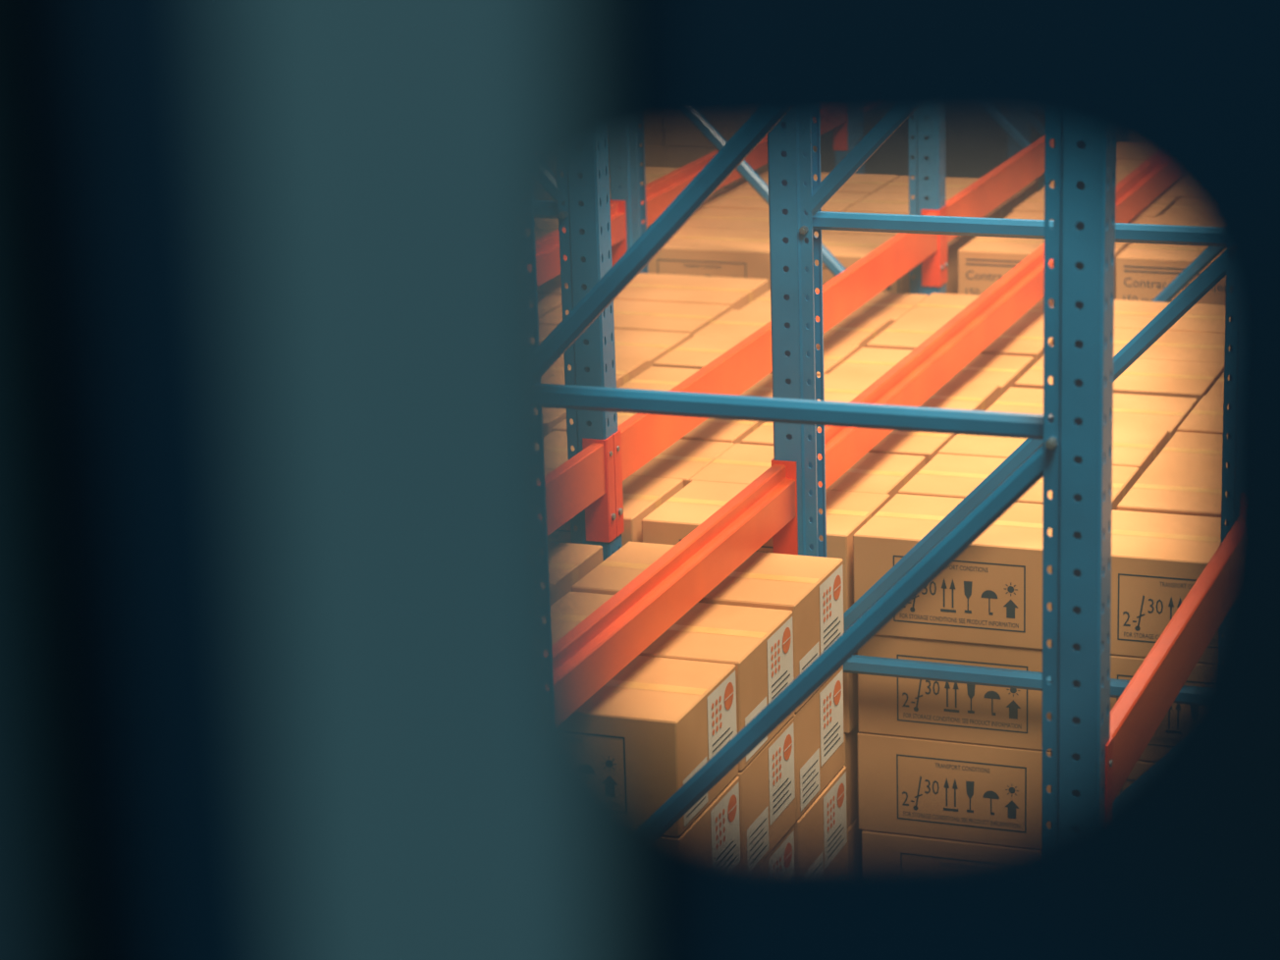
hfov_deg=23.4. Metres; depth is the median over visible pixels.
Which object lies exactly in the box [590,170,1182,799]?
rack
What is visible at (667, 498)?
cartons
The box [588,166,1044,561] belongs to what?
rack
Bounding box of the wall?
[14,0,1279,959]
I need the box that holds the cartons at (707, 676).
[600,541,847,817]
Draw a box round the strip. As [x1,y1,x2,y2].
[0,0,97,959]
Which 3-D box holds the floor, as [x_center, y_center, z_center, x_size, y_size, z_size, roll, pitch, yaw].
[0.546,0.896,10.479,16.000,0.100,26.000,4,17,20]
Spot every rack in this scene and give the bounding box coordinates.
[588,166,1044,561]
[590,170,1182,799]
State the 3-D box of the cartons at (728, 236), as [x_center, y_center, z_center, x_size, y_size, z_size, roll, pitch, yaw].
[0.475,-0.136,10.880,1.553,1.673,1.406,4,17,20]
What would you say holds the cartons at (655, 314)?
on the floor
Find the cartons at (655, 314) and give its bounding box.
[613,272,768,387]
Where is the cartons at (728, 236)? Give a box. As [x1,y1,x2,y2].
[640,171,1037,294]
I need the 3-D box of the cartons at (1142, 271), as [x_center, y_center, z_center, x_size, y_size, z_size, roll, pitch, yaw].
[2.568,-0.111,10.517,2.504,1.692,2.110,4,17,20]
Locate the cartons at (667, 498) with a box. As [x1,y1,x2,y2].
[617,289,1053,815]
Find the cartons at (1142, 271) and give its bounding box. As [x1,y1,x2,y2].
[958,180,1179,302]
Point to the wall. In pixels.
(1163, 843)
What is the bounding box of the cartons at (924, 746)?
[853,299,1182,815]
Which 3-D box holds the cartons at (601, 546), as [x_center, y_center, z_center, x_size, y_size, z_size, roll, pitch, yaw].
[-0.482,1.061,6.780,0.515,1.646,1.063,4,17,20]
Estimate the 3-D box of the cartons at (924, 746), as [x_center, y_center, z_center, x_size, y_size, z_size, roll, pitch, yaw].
[1.678,0.626,8.095,1.554,1.638,2.533,4,17,20]
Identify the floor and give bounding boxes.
[863,166,1051,191]
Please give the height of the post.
5.529 m
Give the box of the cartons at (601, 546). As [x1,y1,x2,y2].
[600,545,602,563]
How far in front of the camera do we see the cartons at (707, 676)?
6.38 m

